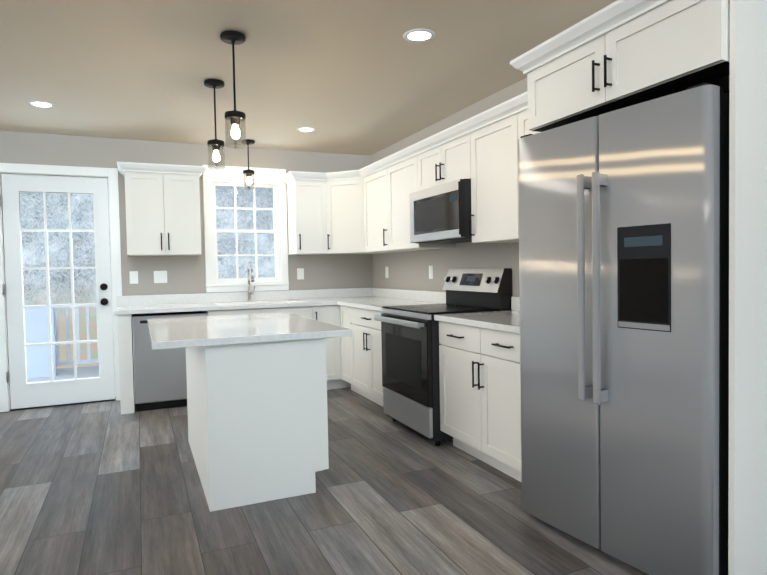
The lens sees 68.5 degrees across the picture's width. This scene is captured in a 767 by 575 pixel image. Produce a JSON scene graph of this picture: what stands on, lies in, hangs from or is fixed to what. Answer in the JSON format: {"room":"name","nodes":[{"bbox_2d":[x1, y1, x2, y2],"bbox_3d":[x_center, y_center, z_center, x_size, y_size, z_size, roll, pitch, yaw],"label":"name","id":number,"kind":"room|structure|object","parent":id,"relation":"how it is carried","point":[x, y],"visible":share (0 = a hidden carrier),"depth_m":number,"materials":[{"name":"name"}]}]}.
{"room":"kitchen","nodes":[
{"label":"kitchen","id":0,"kind":"room"},
{"bbox_2d":[0,131,372,316],"bbox_3d":[-1.809,-0.182,5.519,3.900,2.400,0.140,-2,2,-24],"label":"wall","id":1,"kind":"structure","parent":0,"point":[186,274],"depth_m":5.37,"materials":[{"name":"beige paint"}]},
{"bbox_2d":[0,174,114,408],"bbox_3d":[-2.872,0.029,4.984,0.833,2.026,0.110,-2,2,-24],"label":"door","id":2,"kind":"structure","parent":1,"relation":"in","point":[25,394],"depth_m":4.99,"materials":[{"name":"white wood"}]},
{"bbox_2d":[0,163,121,411],"bbox_3d":[-2.888,-0.010,5.042,0.994,2.126,0.158,-2,2,-24],"label":"door frame","id":3,"kind":"structure","parent":1,"relation":"attached to","point":[110,175],"depth_m":5.00,"materials":[{"name":"white wood"}]},
{"bbox_2d":[129,271,137,283],"bbox_3d":[-2.314,-0.093,5.220,0.072,0.116,0.008,-2,2,-24],"label":"electrical outlet plate","id":4,"kind":"object","parent":1,"relation":"attached to","point":[133,274],"depth_m":5.22,"materials":[{"name":"white plastic"}]},
{"bbox_2d":[154,271,166,282],"bbox_3d":[-2.103,-0.100,5.312,0.118,0.116,0.007,-2,2,-24],"label":"electrical outlet plate","id":5,"kind":"object","parent":1,"relation":"attached to","point":[160,276],"depth_m":5.31,"materials":[{"name":"white plastic"}]},
{"bbox_2d":[117,162,205,255],"bbox_3d":[-2.006,-0.692,5.132,0.732,0.793,0.384,-2,2,-24],"label":"upper cabinet","id":6,"kind":"object","parent":1,"relation":"attached to","point":[162,202],"visible":1,"depth_m":5.00,"materials":[{"name":"white wood"}]},
{"bbox_2d":[202,165,288,292],"bbox_3d":[-1.386,-0.581,5.668,0.820,1.236,0.157,-2,2,-24],"label":"window unit","id":7,"kind":"structure","parent":1,"relation":"in","point":[234,176],"depth_m":5.65,"materials":[{"name":"white wood"}]},
{"bbox_2d":[297,268,303,279],"bbox_3d":[-0.862,-0.141,5.854,0.072,0.116,0.007,-2,2,-24],"label":"electrical outlet plate","id":8,"kind":"object","parent":1,"relation":"attached to","point":[300,271],"depth_m":5.85,"materials":[{"name":"white plastic"}]},
{"bbox_2d":[285,171,320,254],"bbox_3d":[-0.748,-0.735,5.692,0.367,0.794,0.363,-2,2,-24],"label":"upper cabinet","id":9,"kind":"object","parent":1,"relation":"attached to","point":[303,188],"depth_m":5.55,"materials":[{"name":"white wood"}]},
{"bbox_2d":[0,0,616,155],"bbox_3d":[-0.282,-1.329,1.932,3.900,0.080,7.880,-2,2,-24],"label":"ceiling","id":10,"kind":"structure","parent":0,"point":[359,77],"depth_m":3.36,"materials":[{"name":"beige paint"}]},
{"bbox_2d":[27,101,54,107],"bbox_3d":[-2.464,-1.318,4.057,0.170,0.005,0.170,-2,2,-24],"label":"recessed light","id":11,"kind":"object","parent":10,"relation":"in","point":[42,104],"visible":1,"depth_m":4.06,"materials":[{"name":"white plastic"}]},
{"bbox_2d":[204,79,224,169],"bbox_3d":[-1.092,-1.054,3.659,0.128,0.556,0.128,-2,2,-24],"label":"pendant light","id":12,"kind":"object","parent":10,"relation":"hanging from","point":[216,144],"visible":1,"depth_m":3.64,"materials":[{"name":"black metal"}]},
{"bbox_2d":[220,30,246,148],"bbox_3d":[-0.779,-1.026,2.945,0.128,0.576,0.128,-2,2,-24],"label":"pendant light","id":13,"kind":"object","parent":10,"relation":"hanging from","point":[235,118],"visible":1,"depth_m":2.93,"materials":[{"name":"clear glass"}]},
{"bbox_2d":[241,139,254,189],"bbox_3d":[-1.276,-1.158,5.323,0.128,0.456,0.128,-2,2,-24],"label":"pendant light","id":14,"kind":"object","parent":10,"relation":"hanging from","point":[248,173],"visible":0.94,"depth_m":5.31,"materials":[{"name":"clear glass"}]},
{"bbox_2d":[297,127,315,131],"bbox_3d":[-0.673,-1.381,4.926,0.170,0.005,0.170,-2,2,-24],"label":"recessed light","id":15,"kind":"object","parent":10,"relation":"in","point":[306,129],"visible":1,"depth_m":4.92,"materials":[{"name":"white plastic"}]},
{"bbox_2d":[403,29,434,42],"bbox_3d":[0.189,-1.330,2.979,0.170,0.005,0.170,-2,2,-24],"label":"recessed light","id":16,"kind":"object","parent":10,"relation":"in","point":[419,35],"visible":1,"depth_m":2.98,"materials":[{"name":"white plastic"}]},
{"bbox_2d":[0,387,648,574],"bbox_3d":[-0.236,1.139,2.016,3.900,0.060,7.880,-2,2,-24],"label":"floor","id":17,"kind":"structure","parent":0,"point":[103,488],"depth_m":2.74,"materials":[{"name":"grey wood"}]},
{"bbox_2d":[132,311,206,411],"bbox_3d":[-1.922,0.631,5.072,0.599,0.808,0.588,-2,2,-24],"label":"dishwasher","id":18,"kind":"object","parent":17,"relation":"on","point":[160,379],"visible":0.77,"depth_m":4.77,"materials":[{"name":"silver metal"}]},
{"bbox_2d":[186,338,328,511],"bbox_3d":[-0.813,0.662,3.441,0.642,0.815,1.265,-2,2,-24],"label":"kitchen island","id":19,"kind":"object","parent":17,"relation":"on","point":[257,422],"visible":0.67,"depth_m":2.86,"materials":[{"name":"white wood"}]},
{"bbox_2d":[147,312,351,349],"bbox_3d":[-0.898,0.237,3.431,0.977,0.036,1.415,-2,2,-24],"label":"island countertop","id":20,"kind":"structure","parent":19,"relation":"on","point":[179,332],"depth_m":3.04,"materials":[{"name":"white stone"}]},
{"bbox_2d":[202,306,320,320],"bbox_3d":[-1.190,0.595,5.411,1.006,0.830,0.588,-2,2,-24],"label":"base cabinet","id":21,"kind":"object","parent":17,"relation":"on","point":[312,312],"depth_m":5.19,"materials":[{"name":"white wood"}]},
{"bbox_2d":[114,289,337,314],"bbox_3d":[-1.154,0.113,5.382,2.543,0.131,0.646,-2,2,-24],"label":"countertop","id":22,"kind":"structure","parent":21,"relation":"on","point":[166,303],"depth_m":5.35,"materials":[{"name":"white stone"}]},
{"bbox_2d":[247,261,254,301],"bbox_3d":[-1.278,-0.058,5.491,0.087,0.396,0.247,-2,2,-24],"label":"faucet","id":23,"kind":"object","parent":22,"relation":"on","point":[250,265],"visible":1,"depth_m":5.56,"materials":[{"name":"silver metal"}]},
{"bbox_2d":[321,305,344,389],"bbox_3d":[-0.684,0.578,5.632,0.332,0.830,0.588,-2,2,-24],"label":"base cabinet","id":24,"kind":"object","parent":17,"relation":"on","point":[329,314],"depth_m":5.41,"materials":[{"name":"white wood"}]},
{"bbox_2d":[340,305,347,381],"bbox_3d":[-0.075,0.575,5.392,0.588,0.830,0.333,-2,2,-24],"label":"base cabinet","id":25,"kind":"object","parent":17,"relation":"on","point":[344,340],"depth_m":5.37,"materials":[{"name":"white wood"}]},
{"bbox_2d":[345,381,350,387],"bbox_3d":[-0.288,0.565,5.804,0.646,0.830,0.588,-2,2,-24],"label":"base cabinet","id":26,"kind":"object","parent":17,"relation":"on","point":[347,384],"depth_m":5.57,"materials":[{"name":"white wood"}]},
{"bbox_2d":[344,306,383,406],"bbox_3d":[0.136,0.587,4.909,0.588,0.830,0.954,-2,2,-24],"label":"base cabinet","id":27,"kind":"object","parent":17,"relation":"on","point":[365,342],"depth_m":4.87,"materials":[{"name":"white wood"}]},
{"bbox_2d":[338,288,445,311],"bbox_3d":[0.078,0.105,4.960,0.623,0.131,1.114,-2,2,-24],"label":"countertop","id":28,"kind":"structure","parent":27,"relation":"on","point":[375,299],"depth_m":5.34,"materials":[{"name":"white stone"}]},
{"bbox_2d":[374,268,511,445],"bbox_3d":[0.409,0.447,4.087,0.727,1.156,0.756,-2,2,-24],"label":"range","id":29,"kind":"object","parent":17,"relation":"on","point":[410,365],"visible":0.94,"depth_m":3.90,"materials":[{"name":"black"}]},
{"bbox_2d":[439,321,520,481],"bbox_3d":[0.826,0.628,3.331,0.588,0.830,0.963,-2,2,-24],"label":"base cabinet","id":30,"kind":"object","parent":17,"relation":"on","point":[480,396],"depth_m":3.20,"materials":[{"name":"white wood"}]},
{"bbox_2d":[430,296,519,333],"bbox_3d":[0.796,0.148,3.318,0.623,0.131,0.940,-2,2,-24],"label":"countertop","id":31,"kind":"structure","parent":30,"relation":"on","point":[506,321],"depth_m":3.39,"materials":[{"name":"white stone"}]},
{"bbox_2d":[518,82,728,574],"bbox_3d":[1.089,0.190,2.375,0.704,1.761,0.884,-2,2,-30],"label":"refrigerator","id":32,"kind":"object","parent":17,"relation":"on","point":[624,283],"visible":0.94,"depth_m":2.09,"materials":[{"name":"silver metal"}]},
{"bbox_2d":[370,77,526,309],"bbox_3d":[1.491,-0.146,2.662,0.140,2.400,7.740,-2,2,-24],"label":"wall","id":33,"kind":"structure","parent":0,"point":[408,270],"depth_m":4.75,"materials":[{"name":"beige paint"}]},
{"bbox_2d":[321,168,391,253],"bbox_3d":[-0.306,-0.744,5.720,0.666,0.794,0.666,-2,2,-24],"label":"upper cabinet","id":34,"kind":"object","parent":33,"relation":"attached to","point":[341,190],"depth_m":5.56,"materials":[{"name":"white wood"}]},
{"bbox_2d":[361,164,388,251],"bbox_3d":[0.063,-0.700,5.257,0.363,0.725,0.677,-2,2,-24],"label":"upper cabinet","id":35,"kind":"object","parent":33,"relation":"attached to","point":[365,210],"depth_m":5.22,"materials":[{"name":"white wood"}]},
{"bbox_2d":[385,267,388,277],"bbox_3d":[0.035,-0.156,5.813,0.007,0.116,0.072,-2,2,-24],"label":"electrical outlet plate","id":36,"kind":"object","parent":33,"relation":"attached to","point":[386,268],"depth_m":5.81,"materials":[{"name":"white plastic"}]},
{"bbox_2d":[389,152,454,251],"bbox_3d":[0.295,-0.688,4.770,0.328,0.725,0.635,-2,2,-24],"label":"upper cabinet","id":37,"kind":"object","parent":33,"relation":"attached to","point":[402,173],"depth_m":4.70,"materials":[{"name":"white wood"}]},
{"bbox_2d":[429,266,432,278],"bbox_3d":[0.416,-0.134,4.943,0.007,0.116,0.072,-2,2,-24],"label":"electrical outlet plate","id":38,"kind":"object","parent":33,"relation":"attached to","point":[430,267],"depth_m":4.94,"materials":[{"name":"white plastic"}]},
{"bbox_2d":[417,132,468,190],"bbox_3d":[0.571,-0.885,4.123,0.328,0.298,0.760,-2,2,-24],"label":"upper cabinet","id":39,"kind":"object","parent":33,"relation":"attached to","point":[447,161],"depth_m":4.02,"materials":[{"name":"white wood"}]},
{"bbox_2d":[410,179,471,243],"bbox_3d":[0.535,-0.534,4.116,0.417,0.391,0.756,-2,2,-24],"label":"microwave","id":40,"kind":"object","parent":39,"relation":"attached to","point":[439,214],"visible":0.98,"depth_m":3.94,"materials":[{"name":"silver"}]},
{"bbox_2d":[469,112,516,242],"bbox_3d":[0.839,-0.656,3.527,0.328,0.725,0.558,-2,2,-24],"label":"upper cabinet","id":41,"kind":"object","parent":33,"relation":"attached to","point":[488,142],"depth_m":3.53,"materials":[{"name":"white wood"}]},
{"bbox_2d":[509,104,539,242],"bbox_3d":[1.006,-0.646,3.145,0.328,0.725,0.509,-2,2,-24],"label":"upper cabinet","id":42,"kind":"object","parent":33,"relation":"attached to","point":[518,119],"depth_m":3.28,"materials":[{"name":"white wood"}]},
{"bbox_2d":[510,0,766,574],"bbox_3d":[1.168,-0.015,2.397,0.669,2.167,1.127,-2,2,-24],"label":"upper cabinet","id":43,"kind":"object","parent":33,"relation":"attached to","point":[617,54],"visible":0.94,"depth_m":1.89,"materials":[{"name":"white wood"}]},
{"label":"outside","id":44,"kind":"structure","parent":0,"visible":0},
{"bbox_2d":[27,365,114,382],"bbox_3d":[-4.158,1.201,6.280,3.600,0.070,3.050,-2,2,-24],"label":"floor","id":45,"kind":"structure","parent":44,"point":[61,375],"depth_m":7.32,"materials":[{"name":"white paint"}]},
{"bbox_2d":[24,303,98,377],"bbox_3d":[-4.615,0.649,7.300,3.411,0.980,0.510,-2,2,-24],"label":"deck railing","id":46,"kind":"object","parent":45,"relation":"on","point":[41,317],"depth_m":7.17,"materials":[{"name":"white wood"}]},
{"bbox_2d":[20,186,274,368],"bbox_3d":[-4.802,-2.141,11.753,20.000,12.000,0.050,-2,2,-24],"label":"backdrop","id":47,"kind":"structure","parent":44,"point":[34,295],"depth_m":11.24,"materials":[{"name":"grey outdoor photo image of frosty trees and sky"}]}
]}

